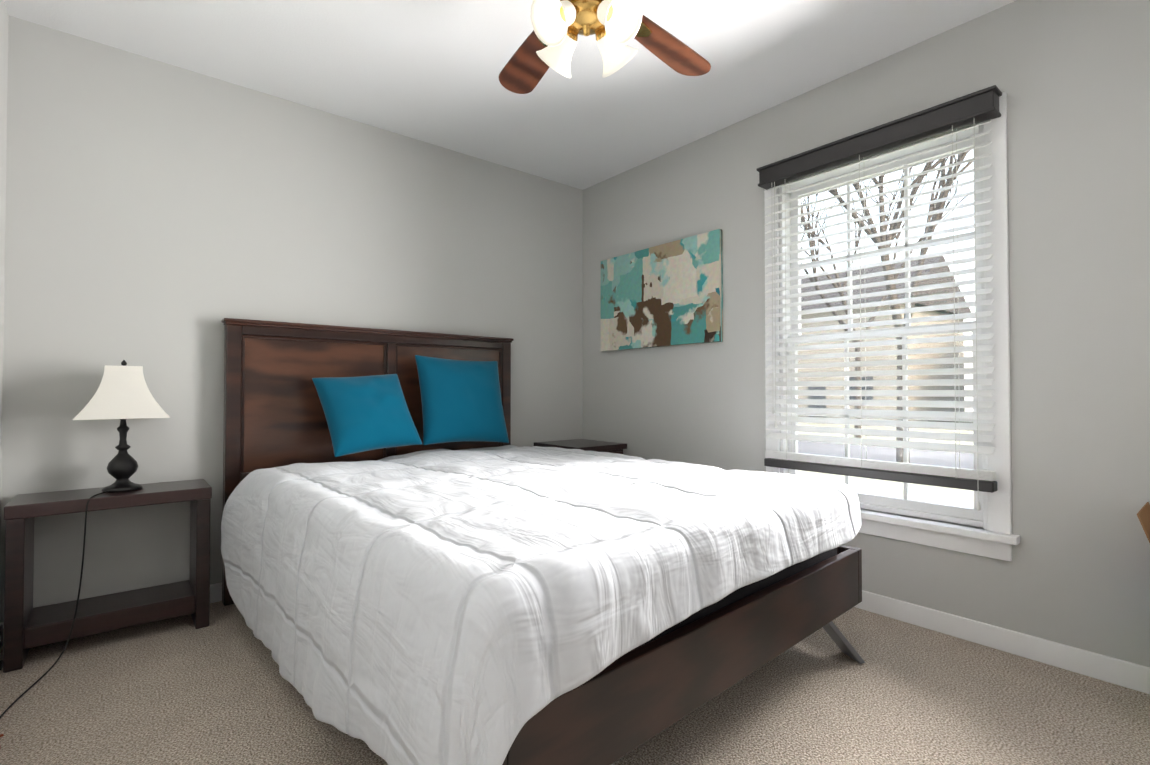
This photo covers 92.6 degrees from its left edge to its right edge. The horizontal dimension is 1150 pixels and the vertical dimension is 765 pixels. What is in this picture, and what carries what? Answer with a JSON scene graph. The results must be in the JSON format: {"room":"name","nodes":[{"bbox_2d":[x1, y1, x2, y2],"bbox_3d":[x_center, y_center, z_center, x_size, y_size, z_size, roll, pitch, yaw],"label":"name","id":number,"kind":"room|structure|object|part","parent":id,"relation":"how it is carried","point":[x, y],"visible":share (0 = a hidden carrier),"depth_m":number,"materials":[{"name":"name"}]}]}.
{"room":"bedroom","nodes":[
{"label":"bedroom","id":0,"kind":"room"},
{"bbox_2d":[0,0,8,530],"bbox_3d":[-1.023,-0.244,0.550,0.140,2.540,4.180,1,-1,-39],"label":"wall","id":1,"kind":"structure","parent":0,"point":[4,18],"depth_m":2.17,"materials":[{"name":"grey paint"}]},
{"bbox_2d":[0,625,2,650],"bbox_3d":[-1.004,0.983,0.629,0.014,0.088,4.026,1,-1,-39],"label":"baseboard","id":2,"kind":"structure","parent":1,"relation":"attached to","point":[1,636],"depth_m":2.16,"materials":[{"name":"white"}]},
{"bbox_2d":[0,16,582,623],"bbox_3d":[-1.163,-0.204,3.232,3.330,2.540,0.140,1,-1,-39],"label":"wall","id":3,"kind":"structure","parent":0,"point":[162,220],"depth_m":2.60,"materials":[{"name":"grey paint"}]},
{"bbox_2d":[0,582,221,645],"bbox_3d":[-1.115,1.021,3.154,3.050,0.088,0.014,1,-1,-39],"label":"baseboard","id":4,"kind":"structure","parent":3,"relation":"attached to","point":[216,592],"depth_m":2.64,"materials":[{"name":"white paint"}]},
{"bbox_2d":[4,0,1015,189],"bbox_3d":[0.164,-1.558,1.638,3.330,0.120,4.320,1,-1,-39],"label":"ceiling","id":5,"kind":"structure","parent":0,"point":[428,71],"depth_m":2.52,"materials":[{"name":"white paint"}]},
{"bbox_2d":[499,0,710,93],"bbox_3d":[0.053,-1.246,1.741,1.247,0.500,1.265,1,-1,-39],"label":"ceiling fan","id":6,"kind":"object","parent":5,"relation":"hanging from","point":[613,26],"visible":1,"depth_m":1.75,"materials":[{"name":"gold metal"}]},
{"bbox_3d":[0.036,-1.284,1.703,0.248,0.424,0.248,1,-1,-39],"label":"motor","id":7,"kind":"part","parent":6,"relation":"part of","materials":[{"name":"gold metal"}]},
{"bbox_2d":[0,601,1149,764],"bbox_3d":[0.164,1.102,1.597,3.330,0.120,4.320,1,-1,-39],"label":"floor","id":8,"kind":"structure","parent":0,"point":[218,690],"depth_m":1.75,"materials":[{"name":"carpet"}]},
{"bbox_2d":[3,479,211,672],"bbox_3d":[-1.911,0.752,2.292,0.630,0.600,0.300,1,-1,-39],"label":"nightstand","id":9,"kind":"object","parent":8,"relation":"on","point":[27,626],"visible":0.98,"depth_m":2.19,"materials":[{"name":"brown wood"}]},
{"bbox_2d":[0,360,169,748],"bbox_3d":[-1.783,0.471,2.003,0.516,1.146,0.947,1,-1,-39],"label":"lamp","id":10,"kind":"object","parent":9,"relation":"on","point":[122,393],"visible":1,"depth_m":2.26,"materials":[{"name":"black"}]},
{"bbox_3d":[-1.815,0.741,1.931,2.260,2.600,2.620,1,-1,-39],"label":"cord","id":11,"kind":"part","parent":10,"relation":"part of","materials":[{"name":"black plastic"}]},
{"bbox_3d":[-1.906,0.040,2.320,0.312,0.217,0.312,1,-1,-39],"label":"lamp shade","id":12,"kind":"part","parent":10,"relation":"part of","materials":[{"name":"fabric"}]},
{"bbox_2d":[221,318,864,764],"bbox_3d":[-0.272,0.371,2.336,1.886,1.363,2.322,1,-1,-39],"label":"bed","id":13,"kind":"object","parent":8,"relation":"on","point":[471,604],"visible":1,"depth_m":1.50,"materials":[{"name":"white fabric"}]},
{"bbox_2d":[312,374,421,456],"bbox_3d":[-1.063,0.151,2.828,0.451,0.451,0.179,-5,-30,-43],"label":"pillow","id":14,"kind":"object","parent":13,"relation":"on","point":[365,413],"visible":1,"depth_m":2.74,"materials":[{"name":"teal fabric"}]},
{"bbox_3d":[-1.058,0.383,3.134,1.626,1.363,0.090,1,-1,-39],"label":"headboard frame","id":15,"kind":"part","parent":13,"relation":"part of","materials":[{"name":"brown wood"}]},
{"bbox_2d":[415,355,508,444],"bbox_3d":[-0.650,0.101,3.193,0.528,0.528,0.189,3,-23,-36],"label":"pillow","id":16,"kind":"object","parent":13,"relation":"on","point":[461,400],"visible":1,"depth_m":3.10,"materials":[{"name":"teal fabric"}]},
{"bbox_3d":[-0.210,0.850,2.329,1.790,0.405,2.204,1,-1,-39],"label":"frame","id":17,"kind":"part","parent":13,"relation":"part of","materials":[{"name":"brown wood"}]},
{"bbox_2d":[534,439,626,453],"bbox_3d":[0.040,0.744,3.754,0.440,0.660,0.500,1,-1,-39],"label":"nightstand","id":18,"kind":"object","parent":8,"relation":"on","point":[597,446],"visible":0.12,"depth_m":3.67,"materials":[{"name":"brown wood"}]},
{"bbox_2d":[1137,502,1149,542],"bbox_3d":[1.972,0.708,1.539,0.326,0.664,0.529,1,-1,-39],"label":"cardboard box","id":19,"kind":"object","parent":8,"relation":"on","point":[1143,514],"visible":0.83,"depth_m":1.70,"materials":[{"name":"brown cardboard"}]},
{"bbox_2d":[583,0,1149,666],"bbox_3d":[1.396,-0.213,2.631,0.140,2.540,4.040,1,-1,-39],"label":"wall","id":20,"kind":"structure","parent":0,"point":[1071,78],"depth_m":2.11,"materials":[{"name":"grey paint"}]},
{"bbox_2d":[600,229,722,351],"bbox_3d":[0.519,-0.554,3.559,0.035,0.650,1.020,1,-1,-39],"label":"canvas art","id":21,"kind":"object","parent":20,"relation":"attached to","point":[667,294],"visible":0.98,"depth_m":3.47},
{"bbox_2d":[764,92,1019,561],"bbox_3d":[1.385,-0.216,2.570,0.233,1.835,1.100,1,-1,-39],"label":"window","id":22,"kind":"structure","parent":20,"relation":"in","point":[960,267],"depth_m":2.37,"materials":[{"name":"clear glass"}]},
{"bbox_2d":[756,85,1001,189],"bbox_3d":[1.318,-1.087,2.528,0.092,0.095,1.030,1,-1,-39],"label":"blind valance","id":23,"kind":"object","parent":22,"relation":"attached to","point":[979,106],"visible":0.98,"depth_m":2.41,"materials":[{"name":"grey"}]},
{"bbox_2d":[772,182,776,426],"bbox_3d":[1.024,-0.407,2.830,0.016,1.275,0.031,1,-1,-39],"label":"blind cord","id":24,"kind":"object","parent":23,"relation":"hanging from","point":[773,411],"depth_m":2.83,"materials":[{"name":"white fabric"}]},
{"bbox_2d":[785,207,786,460],"bbox_3d":[1.069,-0.326,2.784,0.002,1.440,0.002,1,-1,-39],"label":"blind cord","id":25,"kind":"object","parent":23,"relation":"hanging from","point":[785,207],"depth_m":2.79,"materials":[{"name":"white fabric"}]},
{"bbox_2d":[790,219,791,451],"bbox_3d":[1.105,-0.326,2.813,0.002,1.440,0.002,1,-1,-39],"label":"blind cord","id":26,"kind":"object","parent":23,"relation":"hanging from","point":[790,219],"depth_m":2.82,"materials":[{"name":"white fabric"}]},
{"bbox_2d":[859,155,861,468],"bbox_3d":[1.300,-0.330,2.502,0.002,1.440,0.002,1,-1,-39],"label":"blind cord","id":27,"kind":"object","parent":23,"relation":"hanging from","point":[859,155],"depth_m":2.50,"materials":[{"name":"white fabric"}]},
{"bbox_2d":[864,191,866,458],"bbox_3d":[1.336,-0.330,2.532,0.002,1.440,0.002,1,-1,-39],"label":"blind cord","id":28,"kind":"object","parent":23,"relation":"hanging from","point":[864,191],"depth_m":2.54,"materials":[{"name":"white fabric"}]},
{"bbox_2d":[764,119,995,480],"bbox_3d":[1.323,-0.349,2.520,0.060,1.470,0.970,1,-1,-39],"label":"window blind slats","id":29,"kind":"object","parent":23,"relation":"hanging from","point":[986,475],"visible":0.85,"depth_m":2.43,"materials":[{"name":"white plastic"}]},
{"bbox_2d":[952,125,959,467],"bbox_3d":[1.533,-0.335,2.220,0.002,1.440,0.002,1,-1,-39],"label":"blind cord","id":30,"kind":"object","parent":23,"relation":"hanging from","point":[952,125],"depth_m":2.22,"materials":[{"name":"white fabric"}]},
{"bbox_2d":[974,123,980,510],"bbox_3d":[1.574,-0.278,2.157,0.015,1.555,0.015,0,-1,30],"label":"blind cord","id":31,"kind":"object","parent":23,"relation":"hanging from","point":[978,507],"depth_m":2.15,"materials":[{"name":"white fabric"}]},
{"bbox_3d":[1.319,0.410,2.506,0.060,0.040,0.978,1,-1,-39],"label":"window blind bottom rail","id":32,"kind":"part","parent":22,"relation":"part of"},
{"bbox_3d":[1.429,-0.234,2.606,0.070,1.612,0.864,1,-1,-39],"label":"window sash","id":33,"kind":"part","parent":22,"relation":"part of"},
{"bbox_2d":[854,590,1149,693],"bbox_3d":[1.341,1.012,2.558,0.014,0.088,4.026,1,-1,-39],"label":"baseboard","id":34,"kind":"structure","parent":20,"relation":"attached to","point":[1130,675],"depth_m":2.11,"materials":[{"name":"white"}]},
{"label":"outside","id":35,"kind":"structure","parent":0,"visible":0},
{"bbox_2d":[798,408,973,507],"bbox_3d":[36.903,2.115,30.285,89.840,0.120,120.000,1,-1,-39],"label":"ground","id":36,"kind":"structure","parent":35,"point":[891,457],"depth_m":12.78,"materials":[{"name":"grey snow"}]},
{"bbox_2d":[801,170,966,437],"bbox_3d":[9.126,-2.948,19.129,6.399,9.707,6.715,1,-1,-39],"label":"tree","id":37,"kind":"object","parent":36,"relation":"on","point":[813,234],"depth_m":18.96,"materials":[{"name":"grey plant"}]},
{"bbox_2d":[798,256,971,421],"bbox_3d":[15.522,-2.076,30.244,9.800,8.300,8.300,1,-1,-39],"label":"house","id":38,"kind":"structure","parent":36,"relation":"on","point":[884,308],"depth_m":26.86,"materials":[{"name":"grey"}]},
{"bbox_2d":[828,151,972,462],"bbox_3d":[6.382,-2.178,11.014,4.791,7.923,4.123,1,-1,-39],"label":"tree","id":39,"kind":"object","parent":36,"relation":"on","point":[893,226],"depth_m":10.81,"materials":[{"name":"grey plant"}]}
]}

